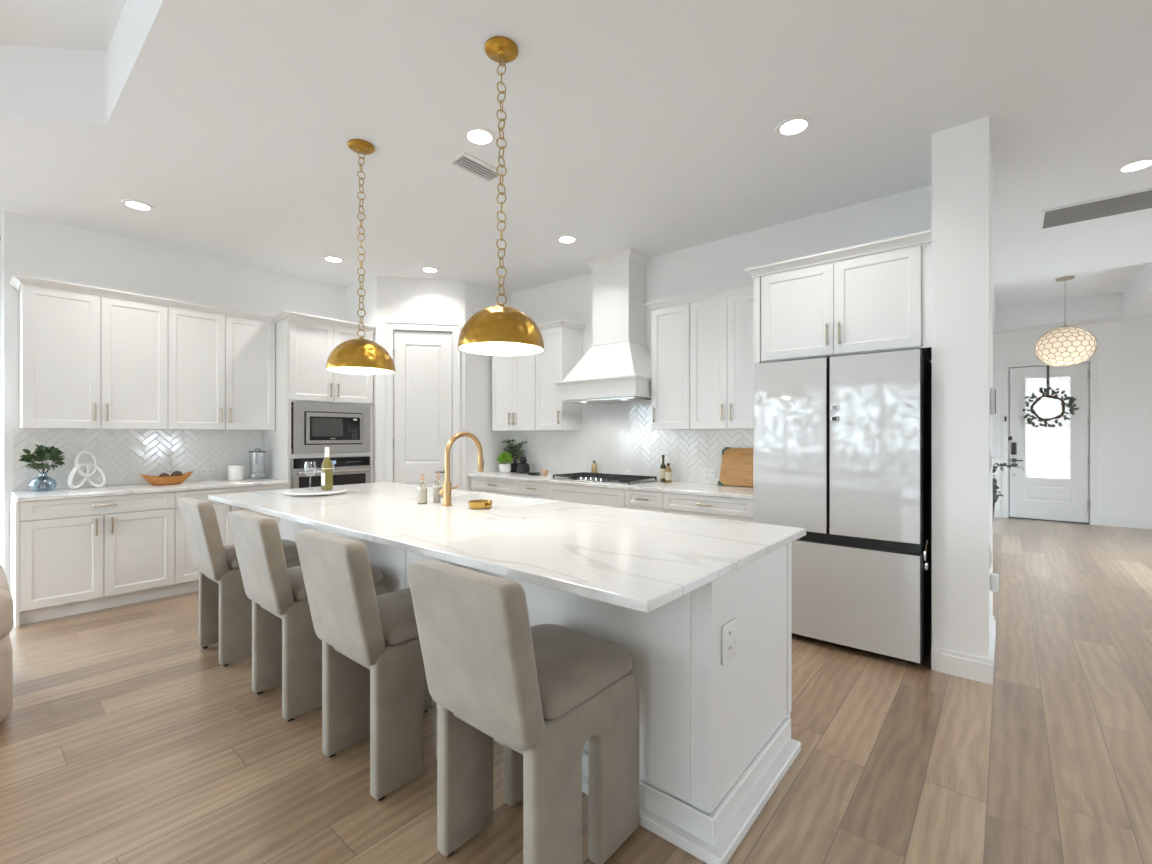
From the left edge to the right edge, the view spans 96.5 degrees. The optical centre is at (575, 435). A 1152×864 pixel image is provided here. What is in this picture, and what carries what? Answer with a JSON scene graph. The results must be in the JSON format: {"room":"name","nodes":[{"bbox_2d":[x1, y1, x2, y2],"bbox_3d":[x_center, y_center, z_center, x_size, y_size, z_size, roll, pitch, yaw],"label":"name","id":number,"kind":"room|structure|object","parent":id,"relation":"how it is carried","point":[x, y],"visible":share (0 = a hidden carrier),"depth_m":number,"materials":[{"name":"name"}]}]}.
{"room":"kitchen","nodes":[
{"label":"kitchen","id":0,"kind":"room"},
{"bbox_2d":[0,220,2,566],"bbox_3d":[-4.678,-0.194,4.265,0.550,3.048,0.120,0,0,40],"label":"wall","id":1,"kind":"structure","parent":0,"point":[1,231],"depth_m":4.20,"materials":[{"name":"white paint"}]},
{"bbox_2d":[3,211,346,588],"bbox_3d":[-3.584,-0.194,5.008,0.170,3.048,2.665,0,0,40],"label":"wall","id":2,"kind":"structure","parent":0,"point":[35,247],"depth_m":4.42,"materials":[{"name":"white paint"}]},
{"bbox_2d":[19,284,167,428],"bbox_3d":[-3.909,-0.586,4.202,0.360,1.062,0.855,0,0,40],"label":"upper cabinet","id":3,"kind":"object","parent":2,"relation":"attached to","point":[87,361],"visible":1,"depth_m":4.06,"materials":[{"name":"white paint"}]},
{"bbox_2d":[13,428,262,490],"bbox_3d":[-3.786,0.186,4.629,0.008,0.482,1.735,0,0,40],"label":"backsplash","id":4,"kind":"structure","parent":2,"relation":"attached to","point":[122,454],"depth_m":4.52,"materials":[{"name":"white tile"}]},
{"bbox_2d":[200,467,214,475],"bbox_3d":[-3.531,0.345,4.921,0.008,0.075,0.120,0,0,40],"label":"outlet plate","id":5,"kind":"object","parent":4,"relation":"attached to","point":[203,471],"visible":1,"depth_m":4.92,"materials":[{"name":"white plastic"}]},
{"bbox_2d":[10,273,270,321],"bbox_3d":[-3.663,-1.145,4.483,0.375,0.055,1.704,0,0,40],"label":"crown molding","id":6,"kind":"structure","parent":2,"relation":"attached to","point":[17,280],"depth_m":4.21,"materials":[{"name":"white paint"}]},
{"bbox_2d":[168,306,274,429],"bbox_3d":[-3.360,-0.586,4.856,0.360,1.062,0.848,0,0,40],"label":"upper cabinet","id":7,"kind":"object","parent":2,"relation":"attached to","point":[221,368],"visible":1,"depth_m":4.72,"materials":[{"name":"white paint"}]},
{"bbox_2d":[347,276,510,490],"bbox_3d":[-1.745,-0.194,6.213,1.440,3.048,1.545,0,0,40],"label":"wall","id":8,"kind":"structure","parent":0,"point":[390,299],"depth_m":5.70,"materials":[{"name":"white paint"}]},
{"bbox_2d":[385,321,459,489],"bbox_3d":[-1.673,0.050,5.620,0.794,2.560,0.099,0,0,-10],"label":"door","id":9,"kind":"structure","parent":8,"relation":"in","point":[427,364],"depth_m":5.64,"materials":[{"name":"white paint"}]},
{"bbox_2d":[0,0,1151,332],"bbox_3d":[0.277,-1.920,3.442,9.400,0.500,16.230,0,0,40],"label":"ceiling","id":10,"kind":"structure","parent":0,"point":[648,127],"depth_m":2.85,"materials":[{"name":"white paint"}]},
{"bbox_2d":[121,199,153,210],"bbox_3d":[-3.264,-1.713,3.831,0.188,0.008,0.188,0,0,40],"label":"recessed light","id":11,"kind":"object","parent":10,"relation":"in","point":[134,204],"visible":1,"depth_m":3.83,"materials":[{"name":"white plastic"}]},
{"bbox_2d":[126,202,149,209],"bbox_3d":[-3.264,-1.712,3.831,0.139,0.002,0.139,0,0,40],"label":"diffuser","id":12,"kind":"object","parent":11,"relation":"attached to","point":[134,205],"depth_m":3.82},
{"bbox_2d":[323,256,343,262],"bbox_3d":[-2.357,-1.713,5.000,0.188,0.008,0.188,0,0,40],"label":"recessed light","id":13,"kind":"object","parent":10,"relation":"in","point":[334,259],"visible":1,"depth_m":5.00,"materials":[{"name":"white plastic"}]},
{"bbox_2d":[326,257,340,261],"bbox_3d":[-2.357,-1.712,5.000,0.139,0.002,0.139,0,0,40],"label":"diffuser","id":14,"kind":"object","parent":13,"relation":"attached to","point":[331,259],"depth_m":5.00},
{"bbox_2d":[326,139,394,374],"bbox_3d":[-1.273,-1.050,3.050,0.380,1.336,0.380,0,0,40],"label":"pendant light","id":15,"kind":"object","parent":10,"relation":"hanging from","point":[361,356],"visible":1,"depth_m":2.99,"materials":[{"name":"gold metal"}]},
{"bbox_2d":[421,267,438,272],"bbox_3d":[-1.511,-1.713,5.320,0.188,0.008,0.188,0,0,40],"label":"recessed light","id":16,"kind":"object","parent":10,"relation":"in","point":[424,269],"visible":1,"depth_m":5.30,"materials":[{"name":"white plastic"}]},
{"bbox_2d":[423,268,436,271],"bbox_3d":[-1.511,-1.712,5.320,0.139,0.002,0.139,0,0,40],"label":"diffuser","id":17,"kind":"object","parent":16,"relation":"attached to","point":[424,269],"depth_m":5.31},
{"bbox_2d":[446,152,506,183],"bbox_3d":[-0.633,-1.712,3.299,0.180,0.010,0.350,0,0,40],"label":"ceiling vent","id":18,"kind":"object","parent":10,"relation":"in","point":[465,162],"visible":0.93,"depth_m":3.28,"materials":[{"name":"white plastic"}]},
{"bbox_2d":[463,126,495,145],"bbox_3d":[-0.553,-1.713,2.948,0.188,0.008,0.188,0,0,40],"label":"recessed light","id":19,"kind":"object","parent":10,"relation":"in","point":[475,135],"visible":1,"depth_m":2.94,"materials":[{"name":"white plastic"}]},
{"bbox_2d":[468,130,490,143],"bbox_3d":[-0.553,-1.712,2.948,0.139,0.002,0.139,0,0,40],"label":"diffuser","id":20,"kind":"object","parent":19,"relation":"attached to","point":[474,136],"depth_m":2.94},
{"bbox_2d":[458,36,543,355],"bbox_3d":[-0.331,-1.050,2.284,0.380,1.336,0.380,0,0,40],"label":"pendant light","id":21,"kind":"object","parent":10,"relation":"hanging from","point":[501,330],"visible":1,"depth_m":2.22,"materials":[{"name":"gold metal"}]},
{"bbox_2d":[556,235,577,243],"bbox_3d":[-0.079,-1.713,4.494,0.188,0.008,0.188,0,0,40],"label":"recessed light","id":22,"kind":"object","parent":10,"relation":"in","point":[565,239],"visible":1,"depth_m":4.49,"materials":[{"name":"white plastic"}]},
{"bbox_2d":[559,237,574,242],"bbox_3d":[-0.079,-1.712,4.494,0.139,0.002,0.139,0,0,40],"label":"diffuser","id":23,"kind":"object","parent":22,"relation":"attached to","point":[561,239],"depth_m":4.49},
{"bbox_2d":[775,116,811,136],"bbox_3d":[1.208,-1.713,2.853,0.188,0.008,0.188,0,0,40],"label":"recessed light","id":24,"kind":"object","parent":10,"relation":"in","point":[795,125],"visible":1,"depth_m":2.84,"materials":[{"name":"white plastic"}]},
{"bbox_2d":[781,120,806,133],"bbox_3d":[1.208,-1.712,2.853,0.139,0.002,0.139,0,0,40],"label":"diffuser","id":25,"kind":"object","parent":24,"relation":"attached to","point":[787,126],"depth_m":2.85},
{"bbox_2d":[1035,276,1096,366],"bbox_3d":[6.216,-1.440,6.533,0.573,1.119,0.572,0,0,-32],"label":"pendant","id":26,"kind":"object","parent":10,"relation":"hanging from","point":[1065,346],"visible":1,"depth_m":6.38,"materials":[{"name":"glass"}]},
{"bbox_2d":[1039,188,1151,229],"bbox_3d":[4.054,-1.712,3.804,0.920,0.010,0.460,0,0,40],"label":"ceiling vent","id":27,"kind":"object","parent":10,"relation":"in","point":[1139,200],"visible":1,"depth_m":3.88,"materials":[{"name":"white plastic"}]},
{"bbox_2d":[1116,157,1151,172],"bbox_3d":[3.563,-1.713,3.264,0.188,0.008,0.188,0,0,40],"label":"recessed light","id":28,"kind":"object","parent":10,"relation":"in","point":[1140,164],"visible":1,"depth_m":3.26,"materials":[{"name":"white plastic"}]},
{"bbox_2d":[1122,161,1151,170],"bbox_3d":[3.563,-1.712,3.264,0.139,0.002,0.139,0,0,40],"label":"diffuser","id":29,"kind":"object","parent":28,"relation":"attached to","point":[1133,165],"depth_m":3.26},
{"bbox_2d":[0,517,1151,863],"bbox_3d":[0.293,1.380,3.461,9.400,0.100,16.280,0,0,40],"label":"floor","id":30,"kind":"structure","parent":0,"point":[124,739],"depth_m":2.14,"materials":[{"name":"brown wood"}]},
{"bbox_2d":[0,565,12,721],"bbox_3d":[-3.217,1.020,2.280,0.976,0.620,0.938,0,0,40],"label":"armchair","id":31,"kind":"object","parent":30,"relation":"on","point":[6,601],"visible":1,"depth_m":2.32,"materials":[{"name":"beige fabric"}]},
{"bbox_2d":[10,491,174,627],"bbox_3d":[-3.808,0.894,4.077,0.645,0.871,0.887,0,0,40],"label":"base cabinet","id":32,"kind":"object","parent":30,"relation":"on","point":[71,556],"visible":1,"depth_m":3.85,"materials":[{"name":"white paint"}]},
{"bbox_2d":[11,477,288,501],"bbox_3d":[-3.538,0.443,4.420,0.655,0.030,1.752,0,0,40],"label":"countertop","id":33,"kind":"structure","parent":32,"relation":"on","point":[59,493],"depth_m":4.15,"materials":[{"name":"stone"}]},
{"bbox_2d":[18,444,64,490],"bbox_3d":[-4.105,0.245,3.954,0.192,0.360,0.253,0,0,40],"label":"bud vase","id":34,"kind":"object","parent":33,"relation":"on","point":[42,452],"visible":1,"depth_m":3.94,"materials":[{"name":"blue glass"}]},
{"bbox_2d":[67,451,105,488],"bbox_3d":[-3.950,0.274,4.139,0.098,0.305,0.237,0,0,27],"label":"knot sculpture","id":35,"kind":"object","parent":33,"relation":"on","point":[85,473],"visible":1,"depth_m":4.13,"materials":[{"name":"white ceramic"}]},
{"bbox_2d":[139,471,193,485],"bbox_3d":[-3.557,0.373,4.473,0.176,0.110,0.384,0,0,40],"label":"dough bowl","id":36,"kind":"object","parent":33,"relation":"on","point":[154,480],"visible":0.94,"depth_m":4.42,"materials":[{"name":"orange wood"}]},
{"bbox_2d":[159,473,169,476],"bbox_3d":[-3.570,0.365,4.458,0.080,0.080,0.080,0,0,40],"label":"decorative ball","id":37,"kind":"object","parent":36,"relation":"in","point":[162,474],"visible":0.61,"depth_m":4.44,"materials":[{"name":"brown"}]},
{"bbox_2d":[171,471,182,475],"bbox_3d":[-3.513,0.355,4.525,0.088,0.088,0.088,0,0,40],"label":"decorative ball","id":38,"kind":"object","parent":36,"relation":"in","point":[175,473],"visible":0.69,"depth_m":4.50,"materials":[{"name":"brown"}]},
{"bbox_2d":[228,465,243,480],"bbox_3d":[-3.268,0.356,4.942,0.136,0.143,0.136,0,0,40],"label":"canister","id":39,"kind":"object","parent":33,"relation":"on","point":[235,472],"visible":1,"depth_m":4.89,"materials":[{"name":"white ceramic"}]},
{"bbox_2d":[249,448,266,478],"bbox_3d":[-3.137,0.276,5.067,0.150,0.296,0.150,0,0,40],"label":"glass jar","id":40,"kind":"object","parent":33,"relation":"on","point":[251,474],"visible":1,"depth_m":5.04,"materials":[{"name":"clear glass"}]},
{"bbox_2d":[173,484,286,595],"bbox_3d":[-3.244,0.894,4.749,0.645,0.871,0.863,0,0,40],"label":"base cabinet","id":41,"kind":"object","parent":30,"relation":"on","point":[186,575],"visible":0.23,"depth_m":4.35,"materials":[{"name":"white paint"}]},
{"bbox_2d":[178,497,300,665],"bbox_3d":[-2.065,0.854,3.233,0.458,0.953,0.628,0,0,40],"label":"counter stool","id":42,"kind":"object","parent":30,"relation":"on","point":[225,609],"visible":0.52,"depth_m":3.00,"materials":[{"name":"beige fabric"}]},
{"bbox_2d":[223,539,298,568],"bbox_3d":[-2.013,0.737,3.295,0.458,0.080,0.467,0,0,40],"label":"seat cushion","id":43,"kind":"object","parent":42,"relation":"on","point":[290,550],"depth_m":3.21,"materials":[{"name":"beige fabric"}]},
{"bbox_2d":[228,510,385,721],"bbox_3d":[-1.373,0.854,2.663,0.458,0.953,0.628,0,0,40],"label":"counter stool","id":44,"kind":"object","parent":30,"relation":"on","point":[286,646],"visible":0.66,"depth_m":2.43,"materials":[{"name":"beige fabric"}]},
{"bbox_2d":[287,566,382,599],"bbox_3d":[-1.322,0.737,2.725,0.458,0.080,0.467,0,0,40],"label":"seat cushion","id":45,"kind":"object","parent":44,"relation":"on","point":[295,573],"depth_m":2.55,"materials":[{"name":"beige fabric"}]},
{"bbox_2d":[264,310,376,488],"bbox_3d":[-2.698,0.077,5.396,0.670,2.506,0.918,0,0,40],"label":"oven tower","id":46,"kind":"object","parent":30,"relation":"on","point":[303,349],"visible":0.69,"depth_m":5.08,"materials":[{"name":"white paint"}]},
{"bbox_2d":[291,402,369,453],"bbox_3d":[-2.636,-0.072,5.376,0.490,0.496,0.778,0,0,40],"label":"microwave","id":47,"kind":"object","parent":46,"relation":"in","point":[342,428],"visible":0.98,"depth_m":5.19,"materials":[{"name":"grey metal"}]},
{"bbox_2d":[291,456,370,488],"bbox_3d":[-2.657,0.586,5.384,0.648,0.719,0.794,0,0,40],"label":"wall oven","id":48,"kind":"object","parent":46,"relation":"in","point":[348,470],"visible":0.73,"depth_m":5.23,"materials":[{"name":"grey metal"}]},
{"bbox_2d":[295,529,436,800],"bbox_3d":[-0.755,0.854,2.144,0.458,0.953,0.628,0,0,40],"label":"counter stool","id":49,"kind":"object","parent":30,"relation":"on","point":[375,686],"visible":0.63,"depth_m":1.94,"materials":[{"name":"beige fabric"}]},
{"bbox_2d":[376,587,418,644],"bbox_3d":[-0.704,0.737,2.206,0.458,0.080,0.467,0,0,40],"label":"seat cushion","id":50,"kind":"object","parent":49,"relation":"on","point":[396,608],"depth_m":1.99,"materials":[{"name":"beige fabric"}]},
{"bbox_2d":[471,477,519,495],"bbox_3d":[-0.688,0.894,5.711,0.785,0.871,0.655,0,0,40],"label":"base cabinet","id":51,"kind":"object","parent":30,"relation":"on","point":[485,485],"visible":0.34,"depth_m":5.47,"materials":[{"name":"white paint"}]},
{"bbox_2d":[407,558,638,863],"bbox_3d":[-0.144,0.854,1.645,0.458,0.953,0.628,0,0,40],"label":"counter stool","id":52,"kind":"object","parent":30,"relation":"on","point":[543,692],"visible":1,"depth_m":1.49,"materials":[{"name":"beige fabric"}]},
{"bbox_2d":[530,624,632,719],"bbox_3d":[-0.093,0.737,1.706,0.458,0.080,0.467,0,0,40],"label":"seat cushion","id":53,"kind":"object","parent":52,"relation":"on","point":[575,668],"depth_m":1.59,"materials":[{"name":"beige fabric"}]},
{"bbox_2d":[520,481,546,498],"bbox_3d":[-0.240,0.894,5.335,0.381,0.871,0.655,0,0,40],"label":"base cabinet","id":54,"kind":"object","parent":30,"relation":"on","point":[538,490],"visible":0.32,"depth_m":5.11,"materials":[{"name":"white paint"}]},
{"bbox_2d":[278,517,800,863],"bbox_3d":[-0.665,0.889,3.038,3.595,0.882,0.840,0,0,40],"label":"kitchen island","id":55,"kind":"object","parent":30,"relation":"on","point":[716,743],"visible":0.28,"depth_m":1.78,"materials":[{"name":"white paint"}]},
{"bbox_2d":[208,482,805,612],"bbox_3d":[-0.770,0.431,2.953,3.595,0.031,1.330,0,0,40],"label":"island countertop","id":56,"kind":"structure","parent":55,"relation":"on","point":[644,561],"depth_m":2.12,"materials":[{"name":"stone"}]},
{"bbox_2d":[282,487,347,495],"bbox_3d":[-1.845,0.402,3.650,0.416,0.029,0.416,0,0,40],"label":"serving tray","id":57,"kind":"object","parent":56,"relation":"on","point":[301,491],"visible":0.95,"depth_m":3.55,"materials":[{"name":"white ceramic"}]},
{"bbox_2d":[304,462,315,489],"bbox_3d":[-1.909,0.287,3.691,0.080,0.198,0.080,0,0,40],"label":"wine glass","id":58,"kind":"object","parent":57,"relation":"on","point":[305,462],"visible":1,"depth_m":3.68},
{"bbox_2d":[304,462,315,475],"bbox_3d":[-1.909,0.241,3.691,0.080,0.106,0.080,0,0,40],"label":"bowl","id":59,"kind":"object","parent":58,"relation":"on","point":[305,462],"depth_m":3.68,"materials":[{"name":"clear glass"}]},
{"bbox_2d":[321,447,332,489],"bbox_3d":[-1.767,0.234,3.650,0.075,0.304,0.075,0,0,40],"label":"wine bottle","id":60,"kind":"object","parent":57,"relation":"on","point":[327,466],"visible":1,"depth_m":3.62,"materials":[{"name":"green glass"}]},
{"bbox_2d":[417,474,427,503],"bbox_3d":[-0.938,0.325,3.138,0.065,0.183,0.065,0,0,40],"label":"soap bottle","id":61,"kind":"object","parent":56,"relation":"on","point":[422,493],"visible":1,"depth_m":3.12,"materials":[{"name":"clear glass"}]},
{"bbox_2d":[433,472,442,502],"bbox_3d":[-0.863,0.322,3.212,0.065,0.188,0.065,0,0,40],"label":"soap bottle","id":62,"kind":"object","parent":56,"relation":"on","point":[436,489],"visible":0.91,"depth_m":3.19,"materials":[{"name":"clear glass"}]},
{"bbox_2d":[439,432,483,505],"bbox_3d":[-0.688,0.196,3.144,0.098,0.440,0.302,0,0,40],"label":"faucet","id":63,"kind":"object","parent":56,"relation":"on","point":[445,492],"visible":1,"depth_m":3.05,"materials":[{"name":"gold metal"}]},
{"bbox_2d":[468,500,491,508],"bbox_3d":[-0.549,0.396,2.947,0.139,0.040,0.140,0,0,-6],"label":"scalloped dish","id":64,"kind":"object","parent":56,"relation":"on","point":[473,504],"visible":1,"depth_m":2.90,"materials":[{"name":"gold metal"}]},
{"bbox_2d":[432,492,563,508],"bbox_3d":[-0.537,0.550,3.365,0.824,0.260,0.459,0,0,40],"label":"sink","id":65,"kind":"object","parent":56,"relation":"in","point":[498,500],"visible":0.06,"depth_m":3.59,"materials":[{"name":"white ceramic"}]},
{"bbox_2d":[722,618,735,664],"bbox_3d":[0.518,0.695,1.739,0.008,0.130,0.110,0,0,40],"label":"outlet plate","id":66,"kind":"object","parent":55,"relation":"attached to","point":[728,629],"visible":1,"depth_m":1.73,"materials":[{"name":"white plastic"}]},
{"bbox_2d":[547,483,625,507],"bbox_3d":[0.255,0.894,4.920,0.908,0.871,0.655,0,0,40],"label":"base cabinet","id":67,"kind":"object","parent":30,"relation":"on","point":[610,497],"visible":0.05,"depth_m":4.67,"materials":[{"name":"white paint"}]},
{"bbox_2d":[468,472,752,499],"bbox_3d":[0.239,0.443,4.944,3.226,0.030,0.645,0,0,40],"label":"countertop","id":68,"kind":"structure","parent":67,"relation":"on","point":[704,489],"depth_m":4.40,"materials":[{"name":"stone"}]},
{"bbox_2d":[497,451,512,472],"bbox_3d":[-0.817,0.301,5.933,0.192,0.255,0.195,0,0,40],"label":"potted grass","id":69,"kind":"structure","parent":68,"relation":"on","point":[505,457],"depth_m":5.88,"materials":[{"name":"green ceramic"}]},
{"bbox_2d":[499,464,510,472],"bbox_3d":[-0.817,0.379,5.934,0.140,0.098,0.140,0,0,40],"label":"pot","id":70,"kind":"object","parent":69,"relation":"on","point":[504,468],"depth_m":5.88,"materials":[{"name":"white ceramic"}]},
{"bbox_2d":[502,439,526,471],"bbox_3d":[-0.718,0.237,6.023,0.428,0.382,0.146,0,0,40],"label":"leafy plant","id":71,"kind":"object","parent":68,"relation":"on","point":[511,448],"visible":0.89,"depth_m":6.03,"materials":[{"name":"green plant"}]},
{"bbox_2d":[517,457,529,473],"bbox_3d":[-0.599,0.336,5.828,0.148,0.185,0.148,0,0,40],"label":"vase","id":72,"kind":"object","parent":68,"relation":"on","point":[523,467],"visible":1,"depth_m":5.78,"materials":[{"name":"grey"}]},
{"bbox_2d":[541,469,548,475],"bbox_3d":[-0.329,0.393,5.461,0.084,0.070,0.070,0,0,40],"label":"star","id":73,"kind":"object","parent":68,"relation":"on","point":[545,472],"visible":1,"depth_m":5.44,"materials":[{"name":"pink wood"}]},
{"bbox_2d":[592,461,595,472],"bbox_3d":[0.188,0.345,5.358,0.049,0.165,0.049,0,0,40],"label":"bottle","id":74,"kind":"object","parent":68,"relation":"on","point":[593,464],"visible":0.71,"depth_m":5.34,"materials":[{"name":"beige glass"}]},
{"bbox_2d":[551,472,657,484],"bbox_3d":[0.261,0.406,4.924,0.910,0.042,0.500,0,0,40],"label":"gas cooktop","id":75,"kind":"object","parent":68,"relation":"in","point":[582,476],"visible":1,"depth_m":4.82,"materials":[{"name":"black metal"}]},
{"bbox_2d":[660,455,665,481],"bbox_3d":[0.803,0.303,4.730,0.053,0.250,0.053,0,0,40],"label":"oil bottle","id":76,"kind":"object","parent":68,"relation":"on","point":[663,466],"visible":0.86,"depth_m":4.71,"materials":[{"name":"green glass"}]},
{"bbox_2d":[665,463,671,482],"bbox_3d":[0.838,0.341,4.662,0.057,0.175,0.057,0,0,40],"label":"oil bottle","id":77,"kind":"object","parent":68,"relation":"on","point":[668,472],"visible":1,"depth_m":4.64,"materials":[{"name":"beige glass"}]},
{"bbox_2d":[717,447,752,486],"bbox_3d":[1.415,0.265,4.309,0.452,0.330,0.077,0,0,40],"label":"cutting board","id":78,"kind":"object","parent":68,"relation":"on","point":[737,463],"visible":0.64,"depth_m":4.34,"materials":[{"name":"brown wood"}]},
{"bbox_2d":[625,489,663,511],"bbox_3d":[0.748,0.894,4.506,0.375,0.871,0.655,0,0,40],"label":"base cabinet","id":79,"kind":"object","parent":30,"relation":"on","point":[634,499],"visible":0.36,"depth_m":4.27,"materials":[{"name":"white paint"}]},
{"bbox_2d":[663,492,752,521],"bbox_3d":[1.180,0.894,4.144,0.748,0.871,0.655,0,0,40],"label":"base cabinet","id":80,"kind":"object","parent":30,"relation":"on","point":[736,509],"visible":0.25,"depth_m":3.90,"materials":[{"name":"white paint"}]},
{"bbox_2d":[753,276,760,521],"bbox_3d":[1.480,0.105,3.875,0.044,2.450,0.640,0,0,40],"label":"panel","id":81,"kind":"object","parent":30,"relation":"on","point":[756,280],"visible":0.14,"depth_m":3.63,"materials":[{"name":"white paint"}]},
{"bbox_2d":[754,349,931,662],"bbox_3d":[1.829,0.415,3.475,0.976,1.830,0.765,0,0,40],"label":"refrigerator","id":82,"kind":"object","parent":30,"relation":"on","point":[859,484],"depth_m":3.12,"materials":[{"name":"grey"}]},
{"bbox_2d":[831,404,837,410],"bbox_3d":[1.594,-0.172,3.166,0.040,0.040,0.009,0,0,40],"label":"magnet","id":83,"kind":"object","parent":82,"relation":"attached to","point":[834,407],"visible":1,"depth_m":3.16,"materials":[{"name":"white plastic"}]},
{"bbox_2d":[831,416,838,420],"bbox_3d":[1.593,-0.103,3.163,0.046,0.030,0.015,0,0,40],"label":"timer","id":84,"kind":"object","parent":82,"relation":"attached to","point":[833,418],"visible":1,"depth_m":3.16,"materials":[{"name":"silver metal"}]},
{"bbox_2d":[993,463,1024,518],"bbox_3d":[5.584,0.770,6.888,0.673,1.119,0.450,0,0,40],"label":"plant","id":85,"kind":"object","parent":30,"relation":"on","point":[995,487],"visible":0.12,"depth_m":6.79,"materials":[{"name":"green plant"}]},
{"bbox_2d":[511,185,931,482],"bbox_3d":[0.896,-0.194,4.910,4.280,3.048,0.145,0,0,40],"label":"wall","id":86,"kind":"structure","parent":0,"point":[721,263],"depth_m":4.39,"materials":[{"name":"white paint"}]},
{"bbox_2d":[492,354,548,430],"bbox_3d":[-0.609,-0.586,5.834,0.698,1.062,0.365,0,0,40],"label":"upper cabinet","id":87,"kind":"object","parent":86,"relation":"attached to","point":[513,377],"visible":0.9,"depth_m":5.70,"materials":[{"name":"white paint"}]},
{"bbox_2d":[536,326,582,430],"bbox_3d":[-0.192,-0.586,5.484,0.378,1.062,0.365,0,0,40],"label":"upper cabinet","id":88,"kind":"object","parent":86,"relation":"attached to","point":[563,346],"visible":0.94,"depth_m":5.37,"materials":[{"name":"white paint"}]},
{"bbox_2d":[536,319,585,330],"bbox_3d":[-0.447,-1.145,5.688,1.134,0.055,0.380,0,0,40],"label":"crown molding","id":89,"kind":"structure","parent":88,"relation":"on","point":[557,323],"depth_m":5.32,"materials":[{"name":"white paint"}]},
{"bbox_2d":[554,247,650,403],"bbox_3d":[0.329,-1.020,4.911,0.962,1.395,0.559,0,0,40],"label":"range hood","id":90,"kind":"object","parent":86,"relation":"attached to","point":[616,368],"visible":0.95,"depth_m":4.85,"materials":[{"name":"white paint"}]},
{"bbox_2d":[510,402,752,483],"bbox_3d":[0.445,0.029,5.189,3.228,0.798,0.008,0,0,40],"label":"backsplash","id":91,"kind":"structure","parent":86,"relation":"attached to","point":[620,438],"depth_m":5.12,"materials":[{"name":"white tile"}]},
{"bbox_2d":[704,468,715,476],"bbox_3d":[1.187,0.330,4.557,0.120,0.075,0.008,0,0,40],"label":"outlet plate","id":92,"kind":"object","parent":91,"relation":"attached to","point":[708,472],"visible":1,"depth_m":4.55,"materials":[{"name":"white plastic"}]},
{"bbox_2d":[651,303,689,429],"bbox_3d":[0.907,-0.586,4.562,0.373,1.062,0.365,0,0,40],"label":"upper cabinet","id":93,"kind":"object","parent":86,"relation":"attached to","point":[670,326],"visible":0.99,"depth_m":4.45,"materials":[{"name":"white paint"}]},
{"bbox_2d":[643,282,752,309],"bbox_3d":[1.119,-1.145,4.374,1.042,0.055,0.380,0,0,40],"label":"crown molding","id":94,"kind":"structure","parent":93,"relation":"on","point":[748,287],"depth_m":4.23,"materials":[{"name":"white paint"}]},
{"bbox_2d":[690,292,752,428],"bbox_3d":[1.305,-0.586,4.228,0.653,1.062,0.365,0,0,40],"label":"upper cabinet","id":95,"kind":"object","parent":86,"relation":"attached to","point":[721,329],"visible":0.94,"depth_m":4.14,"materials":[{"name":"white paint"}]},
{"bbox_2d":[744,230,931,362],"bbox_3d":[1.831,-0.845,3.554,1.096,0.660,0.700,0,0,40],"label":"upper cabinet","id":96,"kind":"object","parent":86,"relation":"attached to","point":[880,302],"visible":0.95,"depth_m":3.25,"materials":[{"name":"white paint"}]},
{"bbox_2d":[932,116,992,658],"bbox_3d":[2.402,-0.194,3.177,0.255,3.048,0.865,0,0,40],"label":"wall","id":97,"kind":"structure","parent":0,"point":[962,178],"depth_m":2.85,"materials":[{"name":"white paint"}]},
{"bbox_2d":[931,616,995,684],"bbox_3d":[2.402,1.265,3.166,0.271,0.130,0.881,0,0,40],"label":"baseboard","id":98,"kind":"structure","parent":97,"relation":"attached to","point":[981,669],"depth_m":2.84,"materials":[{"name":"white paint"}]},
{"bbox_2d":[989,545,991,568],"bbox_3d":[2.274,0.665,2.817,0.011,0.120,0.075,0,0,40],"label":"wall plate","id":99,"kind":"object","parent":97,"relation":"attached to","point":[990,550],"visible":1,"depth_m":2.79,"materials":[{"name":"white plastic"}]},
{"bbox_2d":[989,450,991,471],"bbox_3d":[2.271,0.140,2.814,0.011,0.120,0.075,0,0,40],"label":"wall plate","id":100,"kind":"object","parent":97,"relation":"attached to","point":[990,455],"visible":1,"depth_m":2.79,"materials":[{"name":"white plastic"}]},
{"bbox_2d":[990,388,995,414],"bbox_3d":[2.344,-0.190,2.889,0.026,0.150,0.110,0,0,40],"label":"thermostat","id":101,"kind":"object","parent":97,"relation":"attached to","point":[992,390],"visible":0.98,"depth_m":2.85,"materials":[{"name":"white plastic"}]},
{"bbox_2d":[990,573,998,591],"bbox_3d":[2.361,0.830,2.901,0.038,0.100,0.060,0,0,40],"label":"plug","id":102,"kind":"object","parent":97,"relation":"attached to","point":[994,577],"visible":1,"depth_m":2.88,"materials":[{"name":"white plastic"}]},
{"bbox_2d":[993,318,1151,523],"bbox_3d":[7.772,-0.294,7.707,3.400,3.248,0.140,0,0,40],"label":"wall","id":103,"kind":"structure","parent":0,"point":[1123,351],"depth_m":7.50,"materials":[{"name":"white paint"}]},
{"bbox_2d":[1002,356,1097,524],"bbox_3d":[7.340,0.077,7.997,1.095,2.505,0.120,0,0,40],"label":"door","id":104,"kind":"structure","parent":103,"relation":"in","point":[1053,483],"depth_m":8.00,"materials":[{"name":"white paint"}]},
{"bbox_2d":[1023,366,1078,426],"bbox_3d":[7.316,-0.602,7.927,0.650,0.960,0.099,0,0,40],"label":"wreath","id":105,"kind":"object","parent":104,"relation":"hanging from","point":[1045,393],"visible":1,"depth_m":7.95,"materials":[{"name":"brown"}]},
{"bbox_2d":[994,509,1151,528],"bbox_3d":[7.761,1.265,7.615,3.100,0.130,0.016,0,0,40],"label":"baseboard","id":106,"kind":"structure","parent":103,"relation":"attached to","point":[1104,521],"depth_m":7.47,"materials":[{"name":"white paint"}]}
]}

